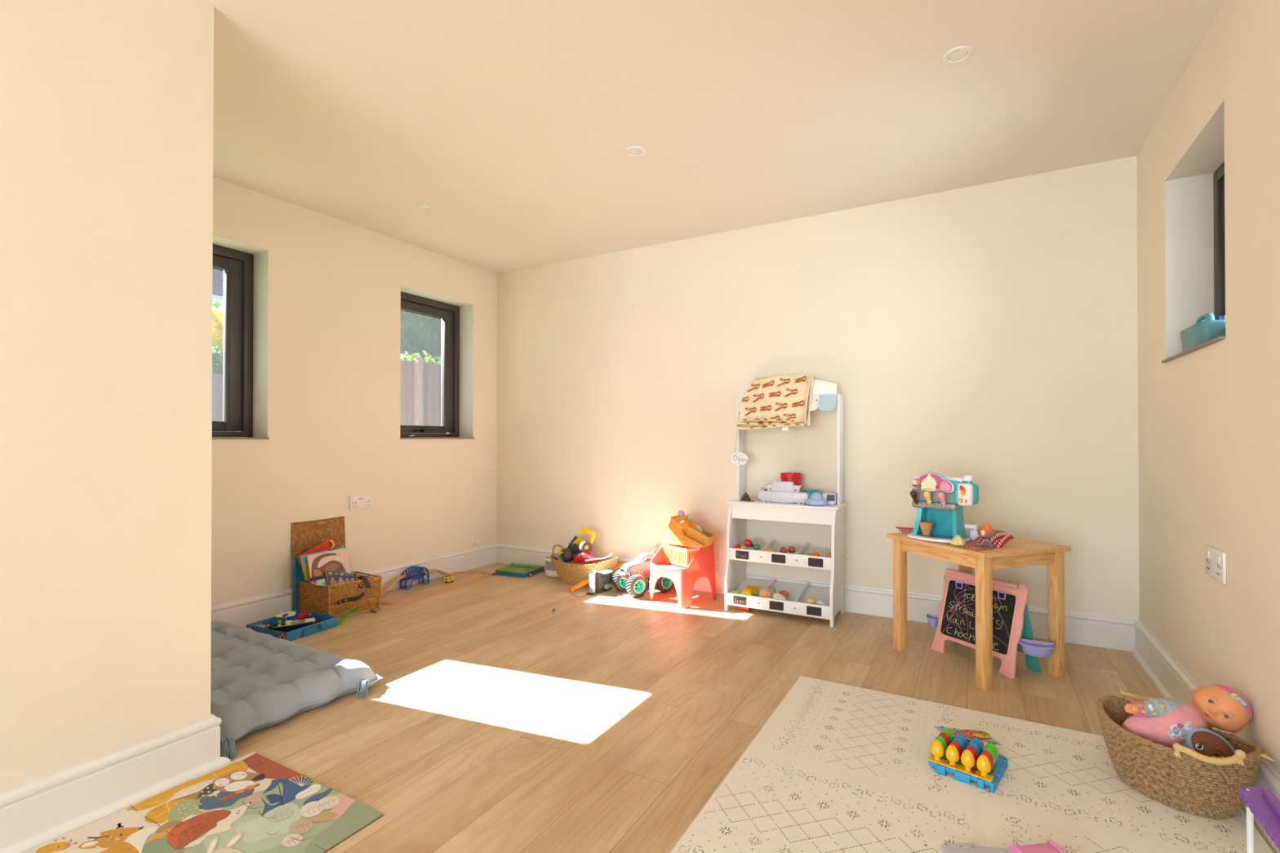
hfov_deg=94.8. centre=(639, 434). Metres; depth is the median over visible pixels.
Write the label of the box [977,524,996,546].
glass
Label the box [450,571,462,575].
track
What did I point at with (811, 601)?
egg
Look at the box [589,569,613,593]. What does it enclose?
toy car
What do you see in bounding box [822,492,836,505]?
scanner
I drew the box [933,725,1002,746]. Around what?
sheet
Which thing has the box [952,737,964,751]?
peg
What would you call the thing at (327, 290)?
wall
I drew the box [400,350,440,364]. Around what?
ivy
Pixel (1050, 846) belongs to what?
toy box
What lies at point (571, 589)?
track
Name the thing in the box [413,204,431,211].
recessed light
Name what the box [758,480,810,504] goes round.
cash register
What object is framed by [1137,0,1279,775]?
wall
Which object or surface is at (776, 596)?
soft turnip
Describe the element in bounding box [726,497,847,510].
countertop
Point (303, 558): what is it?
picture book
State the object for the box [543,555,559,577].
pot
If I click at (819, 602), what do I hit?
egg
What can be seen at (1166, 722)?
baby doll
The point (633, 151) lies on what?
recessed light
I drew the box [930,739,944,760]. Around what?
peg
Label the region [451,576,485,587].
track
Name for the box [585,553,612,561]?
ribbon
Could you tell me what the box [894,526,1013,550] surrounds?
gingham cloth
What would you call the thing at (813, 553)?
orange
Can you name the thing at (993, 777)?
egg carton
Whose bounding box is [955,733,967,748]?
peg
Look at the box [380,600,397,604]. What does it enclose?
track
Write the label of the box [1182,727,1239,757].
doll
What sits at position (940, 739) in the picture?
peg
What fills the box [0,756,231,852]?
trim
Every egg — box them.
[805,597,815,604]
[816,600,825,604]
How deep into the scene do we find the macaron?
3.46 m
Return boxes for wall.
[211,177,497,605]
[496,155,1139,619]
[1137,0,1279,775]
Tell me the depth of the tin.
4.47 m
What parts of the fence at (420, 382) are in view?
post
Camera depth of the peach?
3.46 m
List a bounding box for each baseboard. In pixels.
[0,713,221,849]
[211,542,497,627]
[497,542,1138,651]
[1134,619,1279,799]
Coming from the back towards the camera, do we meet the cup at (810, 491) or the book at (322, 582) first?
the cup at (810, 491)
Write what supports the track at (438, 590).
on the floor
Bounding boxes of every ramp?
[337,607,357,625]
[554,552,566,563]
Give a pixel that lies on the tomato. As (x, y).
(747, 543)
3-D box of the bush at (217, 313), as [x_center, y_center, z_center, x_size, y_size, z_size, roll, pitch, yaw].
[-6.605,-0.446,9.198,0.985,3.128,1.654,0,0,30]
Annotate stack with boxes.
[740,587,754,595]
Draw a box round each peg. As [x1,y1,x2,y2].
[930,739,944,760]
[934,736,946,756]
[937,732,950,747]
[941,728,952,742]
[945,744,959,765]
[949,740,962,758]
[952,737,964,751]
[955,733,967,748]
[960,749,975,771]
[964,745,977,762]
[967,742,980,757]
[969,737,982,753]
[976,754,991,777]
[979,750,993,768]
[982,746,995,764]
[985,742,998,759]
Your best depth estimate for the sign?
3.67 m
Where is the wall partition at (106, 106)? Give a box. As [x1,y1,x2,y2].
[0,0,213,791]
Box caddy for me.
[1180,312,1225,351]
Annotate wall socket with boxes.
[349,493,372,510]
[1204,544,1226,583]
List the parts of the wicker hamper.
woven panel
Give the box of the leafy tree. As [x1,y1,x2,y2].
[212,299,223,355]
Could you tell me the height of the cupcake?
0.036 m
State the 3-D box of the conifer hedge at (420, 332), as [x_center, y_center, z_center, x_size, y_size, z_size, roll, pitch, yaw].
[-3.755,-0.961,10.121,1.945,4.171,4.902,0,0,30]
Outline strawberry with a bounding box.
[778,590,788,595]
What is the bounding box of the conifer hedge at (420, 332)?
[400,309,440,364]
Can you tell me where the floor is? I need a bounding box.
[226,562,1275,852]
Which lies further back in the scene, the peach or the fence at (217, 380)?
the fence at (217, 380)
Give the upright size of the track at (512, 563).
0.019 m
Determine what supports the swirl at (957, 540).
on the gingham cloth
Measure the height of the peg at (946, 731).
0.058 m
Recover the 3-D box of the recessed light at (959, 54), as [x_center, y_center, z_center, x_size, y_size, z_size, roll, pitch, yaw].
[1.145,-1.365,2.122,0.097,0.006,0.097,0,0,30]
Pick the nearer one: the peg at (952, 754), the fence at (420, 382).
the peg at (952, 754)
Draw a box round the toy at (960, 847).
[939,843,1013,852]
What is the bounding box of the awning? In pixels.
[734,373,813,431]
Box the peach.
[752,587,772,598]
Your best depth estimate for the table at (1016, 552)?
2.56 m
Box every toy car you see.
[370,608,377,613]
[573,551,597,562]
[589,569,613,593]
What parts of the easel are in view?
rail, frame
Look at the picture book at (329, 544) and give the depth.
3.52 m
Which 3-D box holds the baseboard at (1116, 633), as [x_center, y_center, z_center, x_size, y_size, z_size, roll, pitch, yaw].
[0.609,0.986,3.895,4.185,0.158,0.022,0,0,30]
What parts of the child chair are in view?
seat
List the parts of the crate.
handle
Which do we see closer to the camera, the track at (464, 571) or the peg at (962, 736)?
the peg at (962, 736)
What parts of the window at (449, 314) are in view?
handle, sash, sill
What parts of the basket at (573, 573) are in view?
handle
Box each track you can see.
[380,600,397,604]
[381,574,408,595]
[395,585,453,604]
[419,568,451,575]
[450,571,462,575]
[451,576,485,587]
[462,570,471,573]
[471,570,490,577]
[510,562,536,568]
[568,561,624,592]
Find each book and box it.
[296,537,336,564]
[298,546,351,581]
[306,547,350,578]
[308,575,324,582]
[315,578,325,586]
[324,569,354,585]
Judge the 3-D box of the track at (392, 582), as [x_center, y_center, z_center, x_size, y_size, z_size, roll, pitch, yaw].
[-1.665,1.017,3.950,0.056,0.088,0.307,0,0,18]
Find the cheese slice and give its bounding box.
[745,585,759,595]
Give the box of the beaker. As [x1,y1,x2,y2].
[738,606,751,611]
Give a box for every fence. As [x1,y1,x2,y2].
[212,373,237,431]
[400,356,445,433]
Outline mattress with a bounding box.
[210,620,382,758]
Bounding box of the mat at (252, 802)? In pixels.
[22,751,383,852]
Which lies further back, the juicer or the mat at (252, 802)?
the juicer
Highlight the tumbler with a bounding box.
[780,472,801,490]
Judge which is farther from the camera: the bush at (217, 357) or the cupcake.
the bush at (217, 357)
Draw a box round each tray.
[246,609,337,641]
[907,533,970,542]
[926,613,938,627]
[1018,638,1056,657]
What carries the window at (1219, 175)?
in the wall at (1209, 416)
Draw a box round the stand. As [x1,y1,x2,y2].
[724,379,847,626]
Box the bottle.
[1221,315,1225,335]
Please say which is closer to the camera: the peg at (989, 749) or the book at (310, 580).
the peg at (989, 749)
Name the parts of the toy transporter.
blue rail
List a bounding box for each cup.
[804,488,818,495]
[919,521,933,535]
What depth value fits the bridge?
4.12 m
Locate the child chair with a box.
[648,542,716,608]
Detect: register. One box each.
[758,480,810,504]
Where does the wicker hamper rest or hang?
on the floor
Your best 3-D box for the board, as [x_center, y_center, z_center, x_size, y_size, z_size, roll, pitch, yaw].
[-1.959,0.892,3.550,0.026,0.340,0.262,0,0,28]
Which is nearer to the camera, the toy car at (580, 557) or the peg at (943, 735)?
the peg at (943, 735)
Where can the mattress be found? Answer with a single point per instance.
(257, 678)
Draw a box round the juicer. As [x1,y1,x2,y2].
[804,492,828,506]
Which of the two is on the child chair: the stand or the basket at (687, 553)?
the basket at (687, 553)
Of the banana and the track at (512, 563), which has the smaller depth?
the banana
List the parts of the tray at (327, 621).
wire handle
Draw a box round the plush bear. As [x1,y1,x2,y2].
[675,510,706,535]
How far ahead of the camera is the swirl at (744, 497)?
3.64 m
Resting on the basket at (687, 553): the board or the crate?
the crate
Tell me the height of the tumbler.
0.173 m
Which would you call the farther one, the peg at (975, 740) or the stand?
the stand
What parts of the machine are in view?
lever, lever, sign frame, steel panel, panel, lever, lid, control panel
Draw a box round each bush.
[212,306,222,352]
[212,344,222,374]
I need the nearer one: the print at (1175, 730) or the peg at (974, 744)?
the print at (1175, 730)
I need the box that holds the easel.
[926,568,1056,679]
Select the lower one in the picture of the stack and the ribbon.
the stack
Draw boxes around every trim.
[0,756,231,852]
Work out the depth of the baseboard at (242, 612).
3.96 m
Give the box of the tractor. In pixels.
[555,541,592,562]
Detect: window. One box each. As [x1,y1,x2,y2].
[212,244,269,439]
[400,292,474,439]
[1161,161,1225,363]
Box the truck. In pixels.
[612,543,674,597]
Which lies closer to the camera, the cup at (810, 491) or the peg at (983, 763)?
the peg at (983, 763)
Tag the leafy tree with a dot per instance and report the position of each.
(218, 305)
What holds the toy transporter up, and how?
in the basket at (573, 573)
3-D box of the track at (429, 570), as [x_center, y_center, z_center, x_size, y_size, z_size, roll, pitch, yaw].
[-1.491,1.016,4.307,0.046,0.084,0.276,0,0,27]
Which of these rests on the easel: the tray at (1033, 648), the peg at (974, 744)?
the tray at (1033, 648)
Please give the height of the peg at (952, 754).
0.058 m
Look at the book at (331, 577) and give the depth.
3.43 m
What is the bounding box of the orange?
[812,552,820,556]
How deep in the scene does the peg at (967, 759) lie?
1.76 m
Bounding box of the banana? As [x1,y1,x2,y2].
[764,549,775,551]
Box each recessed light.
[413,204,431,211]
[625,146,644,156]
[942,45,973,64]
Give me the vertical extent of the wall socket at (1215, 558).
0.098 m
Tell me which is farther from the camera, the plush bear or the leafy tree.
the leafy tree
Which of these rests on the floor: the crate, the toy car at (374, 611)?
the toy car at (374, 611)
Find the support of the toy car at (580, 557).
in the basket at (573, 573)
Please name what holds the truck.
on the floor
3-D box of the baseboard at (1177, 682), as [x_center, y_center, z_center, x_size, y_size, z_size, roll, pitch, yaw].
[0.461,0.958,-0.558,0.022,0.158,7.900,0,0,30]
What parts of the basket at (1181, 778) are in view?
handle, handle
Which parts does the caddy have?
loop handle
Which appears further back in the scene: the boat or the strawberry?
the strawberry
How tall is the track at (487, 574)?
0.012 m
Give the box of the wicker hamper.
[291,516,382,617]
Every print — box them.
[328,539,334,548]
[1167,721,1193,739]
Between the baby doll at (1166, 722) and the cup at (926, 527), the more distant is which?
the cup at (926, 527)
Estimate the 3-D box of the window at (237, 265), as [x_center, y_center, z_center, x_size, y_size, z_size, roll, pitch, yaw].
[-2.377,-0.511,3.106,0.230,1.075,0.692,0,0,30]
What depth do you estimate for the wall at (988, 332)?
3.50 m
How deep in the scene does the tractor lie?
4.26 m
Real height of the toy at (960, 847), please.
0.023 m
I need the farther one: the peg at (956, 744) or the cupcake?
the cupcake
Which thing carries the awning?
hanging from the stand
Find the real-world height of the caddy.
0.153 m
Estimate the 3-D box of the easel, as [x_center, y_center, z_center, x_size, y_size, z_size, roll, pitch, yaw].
[1.610,0.863,2.753,0.194,0.400,0.610,0,0,-25]
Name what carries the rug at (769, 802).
on the floor
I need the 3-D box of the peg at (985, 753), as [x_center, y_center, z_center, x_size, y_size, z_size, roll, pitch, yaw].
[1.038,0.980,1.764,0.038,0.058,0.038,0,0,30]
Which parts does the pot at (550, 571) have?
pot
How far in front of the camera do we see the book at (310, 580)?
3.35 m
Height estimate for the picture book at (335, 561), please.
0.154 m
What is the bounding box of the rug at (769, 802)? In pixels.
[670,675,1273,852]
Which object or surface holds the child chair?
on the floor
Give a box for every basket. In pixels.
[550,544,618,586]
[662,544,706,567]
[1095,690,1274,818]
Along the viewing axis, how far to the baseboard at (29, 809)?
1.62 m
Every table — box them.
[886,528,1071,691]
[1239,786,1279,852]
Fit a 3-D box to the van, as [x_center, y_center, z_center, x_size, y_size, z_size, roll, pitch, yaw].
[-1.377,1.046,4.243,0.076,0.042,0.038,0,0,-32]
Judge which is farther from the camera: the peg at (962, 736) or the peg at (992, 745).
the peg at (962, 736)
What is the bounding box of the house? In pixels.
[212,266,223,306]
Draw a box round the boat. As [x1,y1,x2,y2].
[267,610,321,632]
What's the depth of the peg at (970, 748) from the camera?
1.78 m
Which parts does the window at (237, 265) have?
sash, sill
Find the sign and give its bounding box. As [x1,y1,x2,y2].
[730,431,747,465]
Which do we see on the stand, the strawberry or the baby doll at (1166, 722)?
the strawberry
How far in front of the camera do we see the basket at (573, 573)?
4.14 m
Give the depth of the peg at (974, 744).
1.80 m
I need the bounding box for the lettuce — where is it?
[752,543,759,550]
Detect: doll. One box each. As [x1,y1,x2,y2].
[1121,684,1252,748]
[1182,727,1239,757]
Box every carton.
[927,744,1008,793]
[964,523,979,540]
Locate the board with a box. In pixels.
[292,557,331,611]
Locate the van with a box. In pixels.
[443,576,454,583]
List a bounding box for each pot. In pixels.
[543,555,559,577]
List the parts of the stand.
panel, arch panel, panel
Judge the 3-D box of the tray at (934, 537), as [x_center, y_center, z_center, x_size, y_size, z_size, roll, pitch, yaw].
[1.378,0.482,2.732,0.157,0.013,0.246,0,0,-43]
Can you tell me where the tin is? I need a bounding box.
[495,563,544,577]
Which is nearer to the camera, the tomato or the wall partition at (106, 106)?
the wall partition at (106, 106)
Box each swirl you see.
[741,492,751,500]
[950,534,965,545]
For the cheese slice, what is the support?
on the stand
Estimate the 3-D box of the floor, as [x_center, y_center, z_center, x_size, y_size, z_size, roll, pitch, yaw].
[-1.346,1.103,0.474,4.785,0.120,8.500,0,0,30]
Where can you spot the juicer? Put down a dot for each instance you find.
(815, 499)
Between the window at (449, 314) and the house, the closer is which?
the window at (449, 314)
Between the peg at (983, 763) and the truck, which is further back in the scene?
the truck
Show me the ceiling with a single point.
(515, 122)
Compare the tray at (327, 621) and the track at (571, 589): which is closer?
the tray at (327, 621)
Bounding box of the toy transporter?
[568,525,595,545]
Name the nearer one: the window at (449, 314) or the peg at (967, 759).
the peg at (967, 759)
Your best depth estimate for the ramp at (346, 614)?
3.35 m
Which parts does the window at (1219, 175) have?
sill, frame, sash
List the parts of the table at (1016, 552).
leg, leg, leg, leg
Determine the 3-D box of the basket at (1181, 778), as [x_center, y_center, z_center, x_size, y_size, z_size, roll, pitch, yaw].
[1.548,0.918,1.696,0.279,0.242,0.396,0,0,-27]
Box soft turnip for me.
[772,586,789,599]
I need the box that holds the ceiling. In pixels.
[203,0,1224,273]
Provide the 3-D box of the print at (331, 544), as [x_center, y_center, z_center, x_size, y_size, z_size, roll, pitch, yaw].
[-1.912,0.680,3.510,0.010,0.080,0.194,0,0,30]
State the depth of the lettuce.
3.58 m
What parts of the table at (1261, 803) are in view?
leg, raised panel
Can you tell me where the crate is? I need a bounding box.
[662,515,717,547]
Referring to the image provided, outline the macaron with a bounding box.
[779,546,787,552]
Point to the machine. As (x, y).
(940, 500)
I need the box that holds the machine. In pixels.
[907,472,978,542]
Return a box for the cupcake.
[787,546,795,552]
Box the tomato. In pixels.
[743,539,752,546]
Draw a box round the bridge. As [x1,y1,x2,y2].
[399,566,429,590]
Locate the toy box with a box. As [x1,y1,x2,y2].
[1009,840,1066,852]
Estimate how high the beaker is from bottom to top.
0.062 m
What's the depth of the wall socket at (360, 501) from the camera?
3.84 m

